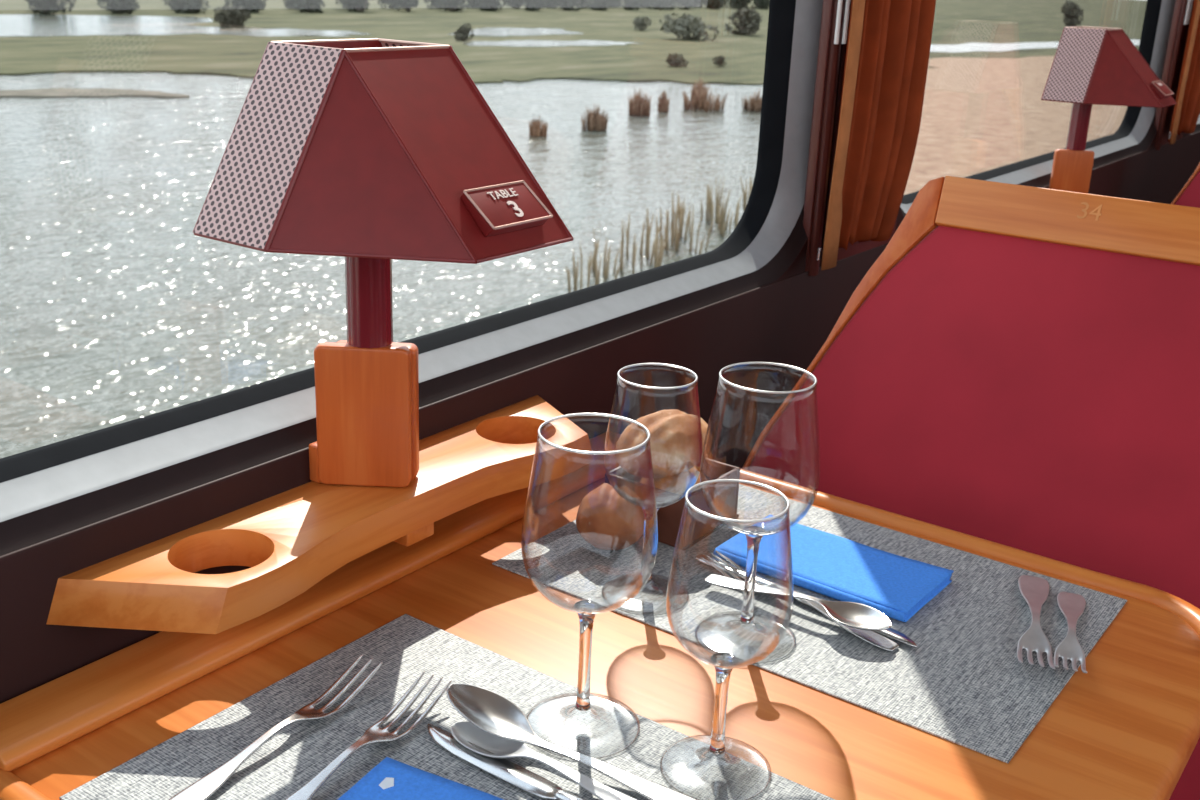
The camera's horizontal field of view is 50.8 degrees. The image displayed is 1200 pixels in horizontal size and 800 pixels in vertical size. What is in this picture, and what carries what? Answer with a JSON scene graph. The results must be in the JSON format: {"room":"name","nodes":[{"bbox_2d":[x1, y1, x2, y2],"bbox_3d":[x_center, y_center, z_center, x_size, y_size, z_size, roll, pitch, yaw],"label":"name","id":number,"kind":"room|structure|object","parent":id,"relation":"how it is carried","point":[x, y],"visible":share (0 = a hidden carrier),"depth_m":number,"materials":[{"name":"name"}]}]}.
{"room":"train carriage","nodes":[
{"label":"train carriage","id":0,"kind":"room"},
{"bbox_2d":[772,0,1188,282],"bbox_3d":[0.338,-0.390,1.757,0.072,2.160,8.100,15,23,33],"label":"wall","id":1,"kind":"structure","parent":0,"point":[798,265],"depth_m":1.67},
{"bbox_2d":[46,395,593,633],"bbox_3d":[-0.172,0.091,1.030,0.104,0.046,0.541,15,23,33],"label":"shelf","id":2,"kind":"object","parent":1,"relation":"attached to","point":[290,540],"visible":0.97,"depth_m":0.94,"materials":[{"name":"brown wood"}]},
{"bbox_2d":[193,38,573,486],"bbox_3d":[-0.132,-0.085,0.945,0.198,0.343,0.258,15,23,33],"label":"table lamp","id":3,"kind":"object","parent":2,"relation":"on","point":[370,153],"visible":1,"depth_m":0.88,"materials":[{"name":"brown wood"}]},
{"bbox_2d":[0,0,822,555],"bbox_3d":[-0.198,-0.438,0.943,0.071,0.955,1.652,15,23,33],"label":"window","id":4,"kind":"structure","parent":1,"relation":"in","point":[52,490],"depth_m":1.20,"materials":[{"name":"black rubber"}]},
{"bbox_2d":[0,131,1199,703],"bbox_3d":[0.343,0.197,1.937,0.004,0.855,8.100,15,23,33],"label":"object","id":5,"kind":"structure","parent":1,"relation":"attached to","point":[787,321],"depth_m":1.36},
{"bbox_2d":[834,0,850,43],"bbox_3d":[0.304,-0.637,1.521,0.019,0.402,0.024,15,23,33],"label":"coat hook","id":6,"kind":"object","parent":1,"relation":"attached to","point":[840,2],"visible":1,"depth_m":1.57,"materials":[{"name":"silver metal"}]},
{"bbox_2d":[803,0,896,275],"bbox_3d":[0.380,-0.796,1.591,0.025,1.262,0.286,15,23,33],"label":"trim","id":7,"kind":"structure","parent":1,"relation":"attached to","point":[828,60],"depth_m":1.64,"materials":[{"name":"wood"}]},
{"bbox_2d":[817,0,935,269],"bbox_3d":[0.381,-0.668,1.586,0.058,0.985,0.340,15,23,33],"label":"curtain","id":8,"kind":"object","parent":1,"relation":"hanging from","point":[889,41],"visible":1,"depth_m":1.66,"materials":[{"name":"fabric"}]},
{"bbox_2d":[900,0,1174,216],"bbox_3d":[0.902,-0.892,2.388,0.071,0.955,1.656,15,23,33],"label":"window","id":9,"kind":"structure","parent":1,"relation":"in","point":[1137,130],"depth_m":3.04,"materials":[{"name":"black rubber"}]},
{"bbox_2d":[1154,0,1193,149],"bbox_3d":[1.479,-1.249,3.035,0.025,1.262,0.286,15,23,33],"label":"trim","id":10,"kind":"structure","parent":1,"relation":"attached to","point":[1178,34],"depth_m":3.09,"materials":[{"name":"wood"}]},
{"bbox_2d":[1168,0,1199,143],"bbox_3d":[1.488,-1.125,3.041,0.058,0.985,0.340,15,23,33],"label":"curtain","id":11,"kind":"object","parent":1,"relation":"hanging from","point":[1186,112],"visible":1,"depth_m":3.09,"materials":[{"name":"fabric"}]},
{"bbox_2d":[1184,0,1192,23],"bbox_3d":[1.414,-1.095,2.981,0.019,0.402,0.024,15,23,33],"label":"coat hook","id":12,"kind":"object","parent":1,"relation":"attached to","point":[1190,2],"visible":1,"depth_m":3.03,"materials":[{"name":"silver metal"}]},
{"bbox_2d":[1189,114,1199,134],"bbox_3d":[2.000,-1.345,3.832,0.071,0.955,1.656,15,23,33],"label":"window","id":13,"kind":"structure","parent":1,"relation":"in","point":[1197,128],"depth_m":3.54,"materials":[{"name":"metal"}]},
{"bbox_3d":[0.928,-0.348,2.484,0.105,0.046,0.541,15,23,33],"label":"shelf","id":14,"kind":"object","parent":1,"relation":"attached to","visible":0},
{"bbox_2d":[1041,26,1176,193],"bbox_3d":[0.969,-0.524,2.398,0.198,0.343,0.258,15,23,33],"label":"table lamp","id":15,"kind":"object","parent":14,"relation":"on","point":[1091,65],"visible":0.86,"depth_m":2.32,"materials":[{"name":"brown wood"}]},
{"bbox_3d":[1.202,0.875,1.497,2.300,0.050,8.100,15,23,33],"label":"floor","id":16,"kind":"structure","parent":0,"visible":0},
{"bbox_2d":[0,431,1199,799],"bbox_3d":[0.040,0.550,1.045,0.641,0.766,0.761,15,23,33],"label":"dining table","id":17,"kind":"object","parent":16,"relation":"on","point":[1127,727],"visible":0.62,"depth_m":0.91,"materials":[{"name":"brown wood"}]},
{"bbox_2d":[59,614,834,799],"bbox_3d":[-0.058,0.255,0.759,0.450,0.002,0.298,15,23,33],"label":"placemat","id":18,"kind":"object","parent":17,"relation":"on","point":[407,646],"visible":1,"depth_m":0.83,"materials":[{"name":"fabric"}]},
{"bbox_2d":[169,654,382,799],"bbox_3d":[-0.211,0.216,0.821,0.022,0.016,0.195,13,22,28],"label":"fork","id":19,"kind":"object","parent":18,"relation":"on","point":[202,789],"visible":1,"depth_m":0.82,"materials":[{"name":"metal"}]},
{"bbox_2d":[285,671,451,799],"bbox_3d":[-0.160,0.226,0.800,0.026,0.016,0.196,12,21,26],"label":"fork","id":20,"kind":"object","parent":18,"relation":"on","point":[373,734],"visible":1,"depth_m":0.83,"materials":[{"name":"metal"}]},
{"bbox_2d":[337,757,503,799],"bbox_3d":[-0.078,0.260,0.724,0.180,0.011,0.100,11,21,25],"label":"folded napkin","id":21,"kind":"object","parent":18,"relation":"on","point":[391,779],"visible":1,"depth_m":0.77,"materials":[{"name":"fabric"}]},
{"bbox_2d":[427,723,584,799],"bbox_3d":[-0.031,0.242,0.784,0.215,0.005,0.016,15,23,32],"label":"table knife","id":22,"kind":"object","parent":18,"relation":"on","point":[503,769],"visible":1,"depth_m":0.80,"materials":[{"name":"metal"}]},
{"bbox_2d":[451,721,635,799],"bbox_3d":[-0.025,0.235,0.798,0.172,0.011,0.033,14,22,30],"label":"spoon","id":23,"kind":"object","parent":18,"relation":"on","point":[463,732],"visible":0.99,"depth_m":0.81,"materials":[{"name":"metal"}]},
{"bbox_2d":[446,684,696,799],"bbox_3d":[-0.017,0.223,0.809,0.196,0.024,0.037,13,22,27],"label":"spoon","id":24,"kind":"object","parent":18,"relation":"on","point":[489,711],"visible":1,"depth_m":0.83,"materials":[{"name":"metal"}]},
{"bbox_2d":[521,413,657,758],"bbox_3d":[-0.008,0.120,0.824,0.088,0.213,0.088,5,19,7],"label":"wine glass","id":25,"kind":"object","parent":18,"relation":"on","point":[586,610],"visible":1,"depth_m":0.81,"materials":[{"name":"glass"}]},
{"bbox_2d":[521,421,657,613],"bbox_3d":[-0.006,0.078,0.809,0.088,0.121,0.088,15,23,33],"label":"bowl","id":26,"kind":"object","parent":25,"relation":"on","point":[584,606],"depth_m":0.80,"materials":[{"name":"clear glass"}]},
{"bbox_2d":[660,479,792,799],"bbox_3d":[0.078,0.149,0.787,0.078,0.190,0.078,9,20,17],"label":"wine glass","id":27,"kind":"object","parent":18,"relation":"on","point":[723,663],"visible":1,"depth_m":0.78,"materials":[{"name":"glass"}]},
{"bbox_2d":[666,486,792,667],"bbox_3d":[0.080,0.111,0.774,0.078,0.108,0.078,15,23,33],"label":"bowl","id":28,"kind":"object","parent":27,"relation":"on","point":[718,660],"depth_m":0.77,"materials":[{"name":"clear glass"}]},
{"bbox_2d":[492,484,1126,762],"bbox_3d":[0.176,0.155,1.077,0.450,0.002,0.296,15,23,33],"label":"placemat","id":29,"kind":"object","parent":17,"relation":"on","point":[964,683],"visible":0.76,"depth_m":1.01,"materials":[{"name":"fabric"}]},
{"bbox_2d":[576,483,643,549],"bbox_3d":[0.010,0.103,1.115,0.062,0.057,0.068,8,20,17],"label":"bread roll","id":30,"kind":"object","parent":29,"relation":"on","point":[605,520],"visible":0.94,"depth_m":1.09,"materials":[{"name":"food"}]},
{"bbox_2d":[601,363,702,614],"bbox_3d":[0.041,0.070,1.010,0.078,0.190,0.078,-12,24,-36],"label":"wine glass","id":31,"kind":"object","parent":29,"relation":"on","point":[647,506],"visible":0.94,"depth_m":1.01,"materials":[{"name":"glass"}]},
{"bbox_2d":[604,369,702,508],"bbox_3d":[0.043,0.033,0.997,0.078,0.108,0.078,15,23,33],"label":"bowl","id":32,"kind":"object","parent":31,"relation":"on","point":[648,504],"depth_m":0.99,"materials":[{"name":"clear glass"}]},
{"bbox_2d":[605,458,739,550],"bbox_3d":[0.068,0.089,1.175,0.090,0.050,0.096,15,23,33],"label":"bread box","id":33,"kind":"object","parent":29,"relation":"on","point":[722,496],"visible":0.6,"depth_m":1.14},
{"bbox_2d":[640,466,706,495],"bbox_3d":[0.068,0.082,1.175,0.065,0.047,0.072,7,20,12],"label":"bread roll","id":34,"kind":"object","parent":33,"relation":"in","point":[679,484],"visible":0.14,"depth_m":1.15,"materials":[{"name":"food"}]},
{"bbox_2d":[615,409,712,477],"bbox_3d":[0.058,0.039,1.144,0.094,0.056,0.075,-6,21,-23],"label":"bread roll","id":35,"kind":"object","parent":34,"relation":"on","point":[674,433],"visible":0.87,"depth_m":1.12,"materials":[{"name":"food"}]},
{"bbox_2d":[695,362,819,662],"bbox_3d":[0.117,0.084,0.946,0.088,0.213,0.088,-7,21,-25],"label":"wine glass","id":36,"kind":"object","parent":29,"relation":"on","point":[754,534],"visible":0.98,"depth_m":0.94,"materials":[{"name":"glass"}]},
{"bbox_2d":[700,367,819,535],"bbox_3d":[0.119,0.041,0.931,0.088,0.121,0.088,15,23,33],"label":"bowl","id":37,"kind":"object","parent":36,"relation":"on","point":[750,530],"depth_m":0.92,"materials":[{"name":"clear glass"}]},
{"bbox_2d":[704,574,891,630],"bbox_3d":[0.157,0.160,1.013,0.160,0.011,0.039,14,22,30],"label":"spoon","id":38,"kind":"object","parent":29,"relation":"on","point":[850,614],"visible":0.94,"depth_m":1.00,"materials":[{"name":"metal"}]},
{"bbox_2d":[701,551,898,650],"bbox_3d":[0.160,0.162,1.028,0.186,0.013,0.022,19,25,40],"label":"fork","id":39,"kind":"object","parent":29,"relation":"on","point":[880,641],"visible":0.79,"depth_m":1.01,"materials":[{"name":"metal"}]},
{"bbox_2d":[695,554,916,647],"bbox_3d":[0.167,0.162,1.040,0.214,0.005,0.016,18,24,37],"label":"table knife","id":40,"kind":"object","parent":29,"relation":"on","point":[891,633],"visible":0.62,"depth_m":1.05,"materials":[{"name":"metal"}]},
{"bbox_2d":[713,514,953,621],"bbox_3d":[0.201,0.142,1.096,0.180,0.011,0.100,16,23,34],"label":"folded napkin","id":41,"kind":"object","parent":29,"relation":"on","point":[824,563],"visible":0.91,"depth_m":1.08,"materials":[{"name":"fabric"}]},
{"bbox_2d":[1017,575,1054,668],"bbox_3d":[0.348,0.174,1.009,0.026,0.018,0.186,8,20,16],"label":"fork","id":42,"kind":"object","parent":29,"relation":"on","point":[1035,590],"visible":1,"depth_m":0.99,"materials":[{"name":"metal"}]},
{"bbox_2d":[1054,592,1086,673],"bbox_3d":[0.371,0.180,0.994,0.023,0.018,0.163,9,20,18],"label":"fork","id":43,"kind":"object","parent":29,"relation":"on","point":[1072,606],"visible":1,"depth_m":0.98,"materials":[{"name":"metal"}]},
{"bbox_2d":[742,176,1199,799],"bbox_3d":[0.640,0.403,1.146,1.315,1.047,0.525,15,23,33],"label":"seat","id":44,"kind":"object","parent":16,"relation":"on","point":[1017,366],"visible":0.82,"depth_m":1.33,"materials":[{"name":"red fabric"}]},
{"bbox_2d":[1171,163,1199,207],"bbox_3d":[1.750,-0.055,2.605,1.315,1.047,0.525,15,23,33],"label":"seat","id":45,"kind":"object","parent":16,"relation":"on","point":[1189,195],"visible":0.16,"depth_m":2.91,"materials":[{"name":"red fabric"}]},
{"label":"outside","id":46,"kind":"structure","parent":0,"visible":0},
{"bbox_2d":[0,0,1146,84],"bbox_3d":[-37.206,-94.380,283.618,392.133,0.050,561.159,15,23,33],"label":"ground","id":47,"kind":"structure","parent":46,"point":[956,22],"depth_m":84.94,"materials":[{"name":"green plant"}]},
{"bbox_2d":[25,0,75,14],"bbox_3d":[-38.645,-28.316,88.184,3.300,2.941,3.517,15,23,33],"label":"tree","id":48,"kind":"object","parent":47,"relation":"on","point":[52,6],"visible":0.98,"depth_m":87.91,"materials":[{"name":"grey plant"}]},
{"bbox_2d":[96,0,135,13],"bbox_3d":[-35.383,-29.112,92.840,2.970,1.645,2.654,15,23,33],"label":"tree","id":49,"kind":"object","parent":47,"relation":"on","point":[115,6],"visible":0.98,"depth_m":92.37,"materials":[{"name":"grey plant"}]},
{"bbox_2d":[102,0,139,9],"bbox_3d":[-37.085,-31.062,97.840,2.530,1.913,3.199,15,23,33],"label":"tree","id":50,"kind":"object","parent":47,"relation":"on","point":[135,5],"visible":0.06,"depth_m":98.15,"materials":[{"name":"grey plant"}]},
{"bbox_2d":[163,0,180,9],"bbox_3d":[-33.894,-32.553,102.107,3.128,2.204,2.635,15,23,33],"label":"tree","id":51,"kind":"object","parent":47,"relation":"on","point":[170,2],"visible":0.14,"depth_m":101.63,"materials":[{"name":"grey plant"}]},
{"bbox_2d":[170,0,209,13],"bbox_3d":[-31.541,-30.746,97.381,2.556,2.093,3.081,15,23,33],"label":"tree","id":52,"kind":"object","parent":47,"relation":"on","point":[187,6],"visible":0.98,"depth_m":96.92,"materials":[{"name":"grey plant"}]},
{"bbox_2d":[225,0,238,6],"bbox_3d":[-30.413,-34.005,106.972,2.954,2.092,2.417,15,23,33],"label":"tree","id":53,"kind":"object","parent":47,"relation":"on","point":[235,3],"visible":0.23,"depth_m":106.71,"materials":[{"name":"grey plant"}]},
{"bbox_2d":[213,4,250,26],"bbox_3d":[-24.179,-25.197,82.979,2.430,1.572,2.490,15,23,33],"label":"bush","id":54,"kind":"object","parent":47,"relation":"on","point":[224,18],"visible":0.98,"depth_m":82.54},
{"bbox_2d":[238,0,265,12],"bbox_3d":[-28.191,-32.566,102.045,2.474,2.796,2.743,15,23,33],"label":"tree","id":55,"kind":"object","parent":47,"relation":"on","point":[253,6],"visible":0.89,"depth_m":101.65,"materials":[{"name":"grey plant"}]},
{"bbox_2d":[283,0,302,9],"bbox_3d":[-26.443,-35.182,111.273,3.252,1.833,3.082,15,23,33],"label":"tree","id":56,"kind":"object","parent":47,"relation":"on","point":[288,4],"visible":0.31,"depth_m":110.61,"materials":[{"name":"grey plant"}]},
{"bbox_2d":[290,0,324,12],"bbox_3d":[-24.446,-33.795,106.475,3.374,2.506,3.412,15,23,33],"label":"tree","id":57,"kind":"object","parent":47,"relation":"on","point":[307,5],"visible":0.99,"depth_m":106.01,"materials":[{"name":"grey plant"}]},
{"bbox_2d":[335,0,351,8],"bbox_3d":[-22.851,-37.165,116.155,2.904,2.606,3.194,15,23,33],"label":"tree","id":58,"kind":"object","parent":47,"relation":"on","point":[336,2],"visible":0.12,"depth_m":116.14,"materials":[{"name":"grey plant"}]},
{"bbox_2d":[339,0,372,11],"bbox_3d":[-21.282,-35.397,111.316,3.075,2.585,3.425,15,23,33],"label":"tree","id":59,"kind":"object","parent":47,"relation":"on","point":[359,5],"visible":0.95,"depth_m":111.34,"materials":[{"name":"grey plant"}]},
{"bbox_2d":[377,0,398,8],"bbox_3d":[-19.660,-38.245,120.741,3.670,1.913,3.635,15,23,33],"label":"tree","id":60,"kind":"object","parent":47,"relation":"on","point":[384,2],"visible":0.44,"depth_m":120.27,"materials":[{"name":"grey plant"}]},
{"bbox_2d":[389,0,418,11],"bbox_3d":[-17.827,-36.531,115.858,2.834,2.000,2.953,15,23,33],"label":"tree","id":61,"kind":"object","parent":47,"relation":"on","point":[407,4],"visible":0.99,"depth_m":115.69,"materials":[{"name":"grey plant"}]},
{"bbox_2d":[424,0,441,8],"bbox_3d":[-16.358,-39.900,125.390,2.894,2.313,3.503,15,23,33],"label":"tree","id":62,"kind":"object","parent":47,"relation":"on","point":[433,2],"visible":0.47,"depth_m":124.64,"materials":[{"name":"grey plant"}]},
{"bbox_2d":[435,0,468,10],"bbox_3d":[-14.180,-38.042,120.584,3.437,2.132,3.678,15,23,33],"label":"tree","id":63,"kind":"object","parent":47,"relation":"on","point":[447,4],"visible":1,"depth_m":120.39,"materials":[{"name":"grey plant"}]},
{"bbox_2d":[453,23,473,40],"bbox_3d":[-8.580,-22.893,78.734,1.194,1.171,1.559,15,23,33],"label":"bush","id":64,"kind":"object","parent":47,"relation":"on","point":[461,34],"visible":1,"depth_m":78.51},
{"bbox_2d":[464,0,482,8],"bbox_3d":[-12.594,-41.045,129.802,2.558,1.886,2.700,15,23,33],"label":"tree","id":65,"kind":"object","parent":47,"relation":"on","point":[472,3],"visible":0.59,"depth_m":129.38,"materials":[{"name":"grey plant"}]},
{"bbox_2d":[478,0,509,10],"bbox_3d":[-10.378,-39.653,125.018,3.784,2.651,3.404,15,23,33],"label":"tree","id":66,"kind":"object","parent":47,"relation":"on","point":[487,5],"visible":0.97,"depth_m":124.73,"materials":[{"name":"grey plant"}]},
{"bbox_2d":[506,0,523,7],"bbox_3d":[-9.106,-42.583,134.410,3.894,2.047,3.175,15,23,33],"label":"tree","id":67,"kind":"object","parent":47,"relation":"on","point":[515,3],"visible":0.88,"depth_m":133.78,"materials":[{"name":"grey plant"}]},
{"bbox_2d":[523,0,545,10],"bbox_3d":[-6.834,-40.895,129.555,2.779,2.278,2.857,15,23,33],"label":"tree","id":68,"kind":"object","parent":47,"relation":"on","point":[531,5],"visible":0.98,"depth_m":129.13,"materials":[{"name":"grey plant"}]},
{"bbox_2d":[542,0,558,7],"bbox_3d":[-5.562,-44.213,139.721,3.469,1.973,3.147,15,23,33],"label":"tree","id":69,"kind":"object","parent":47,"relation":"on","point":[549,4],"visible":0.52,"depth_m":138.79,"materials":[{"name":"grey plant"}]},
{"bbox_2d":[551,0,580,10],"bbox_3d":[-3.480,-42.542,134.301,2.642,2.450,2.912,15,23,33],"label":"tree","id":70,"kind":"object","parent":47,"relation":"on","point":[568,5],"visible":0.98,"depth_m":133.98,"materials":[{"name":"grey plant"}]},
{"bbox_2d":[574,0,589,7],"bbox_3d":[-2.151,-45.681,143.529,3.292,2.550,2.942,15,23,33],"label":"tree","id":71,"kind":"object","parent":47,"relation":"on","point":[584,3],"visible":0.69,"depth_m":143.25,"materials":[{"name":"grey plant"}]},
{"bbox_2d":[588,0,612,9],"bbox_3d":[0.170,-43.830,138.906,2.562,2.204,2.957,15,23,33],"label":"tree","id":72,"kind":"object","parent":47,"relation":"on","point":[598,4],"visible":0.99,"depth_m":138.53,"materials":[{"name":"grey plant"}]},
{"bbox_2d":[620,0,643,9],"bbox_3d":[3.786,-45.077,143.610,2.881,1.740,2.678,15,23,33],"label":"tree","id":73,"kind":"object","parent":47,"relation":"on","point":[629,4],"visible":1,"depth_m":143.11,"materials":[{"name":"grey plant"}]},
{"bbox_2d":[632,16,651,30],"bbox_3d":[3.255,-29.695,99.779,1.785,1.207,1.269,15,23,33],"label":"bush","id":74,"kind":"object","parent":47,"relation":"on","point":[639,22],"visible":1,"depth_m":99.49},
{"bbox_2d":[645,0,676,9],"bbox_3d":[7.190,-46.592,148.307,3.230,1.837,3.609,15,23,33],"label":"tree","id":75,"kind":"object","parent":47,"relation":"on","point":[657,4],"visible":1,"depth_m":147.94,"materials":[{"name":"grey plant"}]},
{"bbox_2d":[666,53,687,66],"bbox_3d":[3.914,-17.569,65.461,1.299,0.772,1.230,15,23,33],"label":"bush","id":76,"kind":"object","parent":47,"relation":"on","point":[672,59],"visible":1,"depth_m":65.36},
{"bbox_2d":[676,0,695,9],"bbox_3d":[10.595,-48.446,153.023,3.159,2.472,3.059,15,23,33],"label":"tree","id":77,"kind":"object","parent":47,"relation":"on","point":[687,4],"visible":0.99,"depth_m":152.41,"materials":[{"name":"grey plant"}]},
{"bbox_2d":[659,13,719,40],"bbox_3d":[6.149,-26.456,89.884,4.550,1.960,4.240,15,23,33],"label":"bush","id":78,"kind":"object","parent":47,"relation":"on","point":[684,25],"visible":0.97,"depth_m":89.23,"materials":[{"name":"plant"}]},
{"bbox_2d":[692,0,705,7],"bbox_3d":[12.026,-51.431,162.412,3.034,2.159,3.218,15,23,33],"label":"tree","id":79,"kind":"object","parent":47,"relation":"on","point":[697,2],"visible":0.54,"depth_m":161.88,"materials":[{"name":"grey plant"}]},
{"bbox_2d":[702,0,722,9],"bbox_3d":[14.006,-49.723,157.613,2.695,2.210,2.855,15,23,33],"label":"tree","id":80,"kind":"object","parent":47,"relation":"on","point":[711,4],"visible":0.99,"depth_m":157.59,"materials":[{"name":"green plant"}]},
{"bbox_2d":[712,55,726,66],"bbox_3d":[6.278,-17.844,66.666,0.730,0.669,0.768,15,23,33],"label":"bush","id":81,"kind":"object","parent":47,"relation":"on","point":[719,61],"visible":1,"depth_m":66.61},
{"bbox_2d":[716,0,730,7],"bbox_3d":[15.789,-53.171,166.849,3.260,2.897,2.893,15,23,33],"label":"tree","id":82,"kind":"object","parent":47,"relation":"on","point":[723,1],"visible":0.27,"depth_m":166.61,"materials":[{"name":"grey plant"}]},
{"bbox_2d":[728,0,749,8],"bbox_3d":[17.893,-51.073,162.123,2.849,2.214,2.268,15,23,33],"label":"tree","id":83,"kind":"object","parent":47,"relation":"on","point":[738,4],"visible":0.96,"depth_m":161.80,"materials":[{"name":"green plant"}]},
{"bbox_2d":[724,5,762,35],"bbox_3d":[11.509,-30.033,100.061,3.260,2.437,3.011,15,23,33],"label":"bush","id":84,"kind":"object","parent":47,"relation":"on","point":[747,23],"visible":0.99,"depth_m":99.47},
{"bbox_2d":[749,0,769,8],"bbox_3d":[21.291,-52.371,166.508,2.950,1.995,3.540,15,23,33],"label":"tree","id":85,"kind":"object","parent":47,"relation":"on","point":[761,4],"visible":0.92,"depth_m":166.37,"materials":[{"name":"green plant"}]},
{"bbox_2d":[1061,0,1083,26],"bbox_3d":[53.631,-43.808,143.665,2.651,3.273,3.237,15,23,33],"label":"bush","id":86,"kind":"object","parent":47,"relation":"on","point":[1071,18],"visible":0.95,"depth_m":143.25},
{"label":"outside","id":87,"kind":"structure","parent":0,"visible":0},
{"bbox_2d":[0,72,762,458],"bbox_3d":[-55.753,-91.255,272.738,412.000,0.200,640.000,15,23,33],"label":"lake water","id":88,"kind":"structure","parent":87,"point":[113,311],"depth_m":22.61,"materials":[{"name":"liquid"}]},
{"bbox_2d":[529,116,547,136],"bbox_3d":[-1.867,-8.203,37.939,0.585,0.757,0.521,19,25,40],"label":"clump","id":89,"kind":"object","parent":88,"relation":"in","point":[535,129],"visible":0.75,"depth_m":37.83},
{"bbox_2d":[565,256,622,292],"bbox_3d":[-0.222,-1.975,20.170,0.945,0.728,0.651,15,23,33],"label":"clump","id":90,"kind":"object","parent":88,"relation":"in","point":[597,270],"visible":0.73,"depth_m":20.11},
{"bbox_2d":[581,105,609,131],"bbox_3d":[-0.196,-8.882,39.816,0.842,0.948,0.828,15,23,33],"label":"clump","id":91,"kind":"object","parent":88,"relation":"in","point":[593,121],"visible":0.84,"depth_m":39.71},
{"bbox_2d":[573,228,619,280],"bbox_3d":[-0.128,-2.444,21.298,0.777,0.887,0.889,7,20,12],"label":"clump","id":92,"kind":"object","parent":88,"relation":"in","point":[605,265],"visible":0.72,"depth_m":21.30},
{"bbox_2d":[627,88,651,115],"bbox_3d":[1.350,-10.400,44.213,0.862,1.066,0.800,15,23,33],"label":"clump","id":93,"kind":"object","parent":88,"relation":"in","point":[639,107],"visible":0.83,"depth_m":44.12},
{"bbox_2d":[621,207,660,258],"bbox_3d":[0.758,-3.035,22.960,0.714,0.990,0.946,2,19,-3],"label":"clump","id":94,"kind":"object","parent":88,"relation":"in","point":[648,230],"visible":0.75,"depth_m":22.82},
{"bbox_2d":[620,221,666,273],"bbox_3d":[0.733,-2.624,21.835,0.805,0.944,0.846,1,19,-5],"label":"clump","id":95,"kind":"object","parent":88,"relation":"in","point":[657,257],"visible":0.82,"depth_m":21.75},
{"bbox_2d":[657,90,669,111],"bbox_3d":[2.300,-10.750,45.629,0.458,0.877,0.442,15,23,33],"label":"clump","id":96,"kind":"object","parent":88,"relation":"in","point":[663,104],"visible":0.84,"depth_m":45.55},
{"bbox_2d":[660,190,690,240],"bbox_3d":[1.462,-3.577,24.610,0.598,0.989,0.772,4,19,6],"label":"clump","id":97,"kind":"object","parent":88,"relation":"in","point":[679,209],"visible":0.67,"depth_m":24.54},
{"bbox_2d":[660,203,713,254],"bbox_3d":[1.604,-3.120,23.387,0.899,0.939,0.641,12,21,26],"label":"clump","id":98,"kind":"object","parent":88,"relation":"in","point":[677,233],"visible":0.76,"depth_m":23.41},
{"bbox_2d":[691,76,709,102],"bbox_3d":[3.849,-11.768,48.321,0.730,1.168,0.712,0,19,-6],"label":"clump","id":99,"kind":"object","parent":88,"relation":"in","point":[699,87],"visible":0.39,"depth_m":48.17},
{"bbox_2d":[683,88,727,111],"bbox_3d":[3.887,-11.162,46.894,1.633,0.960,1.631,15,23,33],"label":"clump","id":100,"kind":"object","parent":88,"relation":"in","point":[700,101],"visible":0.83,"depth_m":46.66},
{"bbox_2d":[701,176,741,222],"bbox_3d":[2.510,-4.103,26.131,0.842,1.074,0.677,3,19,3],"label":"clump","id":101,"kind":"object","parent":88,"relation":"in","point":[709,201],"visible":0.76,"depth_m":26.22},
{"bbox_2d":[711,194,739,236],"bbox_3d":[2.550,-3.661,25.137,0.514,0.891,0.968,-2,20,-13],"label":"clump","id":102,"kind":"object","parent":88,"relation":"in","point":[722,227],"visible":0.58,"depth_m":25.05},
{"bbox_2d":[740,176,751,212],"bbox_3d":[3.318,-4.298,26.657,0.715,1.162,0.896,-10,23,-32],"label":"clump","id":103,"kind":"object","parent":88,"relation":"in","point":[750,184],"visible":0.21,"depth_m":26.70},
{"bbox_2d":[741,90,761,111],"bbox_3d":[5.898,-11.170,47.144,1.151,0.969,1.266,15,23,33],"label":"clump","id":104,"kind":"object","parent":88,"relation":"in","point":[754,105],"visible":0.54,"depth_m":47.08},
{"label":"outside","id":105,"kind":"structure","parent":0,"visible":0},
{"bbox_2d":[0,15,366,36],"bbox_3d":[-41.946,-19.963,67.693,29.897,0.010,57.635,15,23,33],"label":"pool water","id":106,"kind":"structure","parent":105,"point":[10,25],"depth_m":78.92,"materials":[{"name":"liquid"}]},
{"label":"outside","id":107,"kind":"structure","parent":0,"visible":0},
{"bbox_2d":[449,28,583,35],"bbox_3d":[-6.583,-26.478,90.836,7.854,0.010,15.400,15,23,33],"label":"pool water","id":108,"kind":"structure","parent":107,"point":[481,31],"depth_m":90.79,"materials":[{"name":"liquid"}]},
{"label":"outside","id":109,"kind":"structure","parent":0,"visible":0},
{"bbox_2d":[463,40,643,46],"bbox_3d":[-3.312,-22.533,79.826,14.217,0.010,5.190,-16,26,-42],"label":"pool water","id":110,"kind":"structure","parent":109,"point":[512,43],"depth_m":79.28,"materials":[{"name":"liquid"}]},
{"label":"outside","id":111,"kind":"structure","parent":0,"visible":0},
{"bbox_2d":[930,39,1139,52],"bbox_3d":[36.345,-29.227,104.010,11.400,0.010,50.700,15,23,33],"label":"pool water","id":112,"kind":"structure","parent":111,"point":[968,47],"depth_m":97.36,"materials":[{"name":"liquid"}]},
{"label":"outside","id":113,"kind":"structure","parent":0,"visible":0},
{"bbox_2d":[0,88,189,97],"bbox_3d":[-18.963,-10.481,43.217,9.128,0.050,3.035,-7,21,-25],"label":"ground","id":114,"kind":"structure","parent":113,"point":[50,92],"depth_m":43.59,"materials":[{"name":"sand"}]},
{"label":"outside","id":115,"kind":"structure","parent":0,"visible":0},
{"bbox_2d":[904,56,1127,194],"bbox_3d":[9.789,-8.512,41.251,30.080,0.300,160.664,15,23,33],"label":"ground","id":116,"kind":"structure","parent":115,"point":[979,115],"depth_m":47.40,"materials":[{"name":"sand"}]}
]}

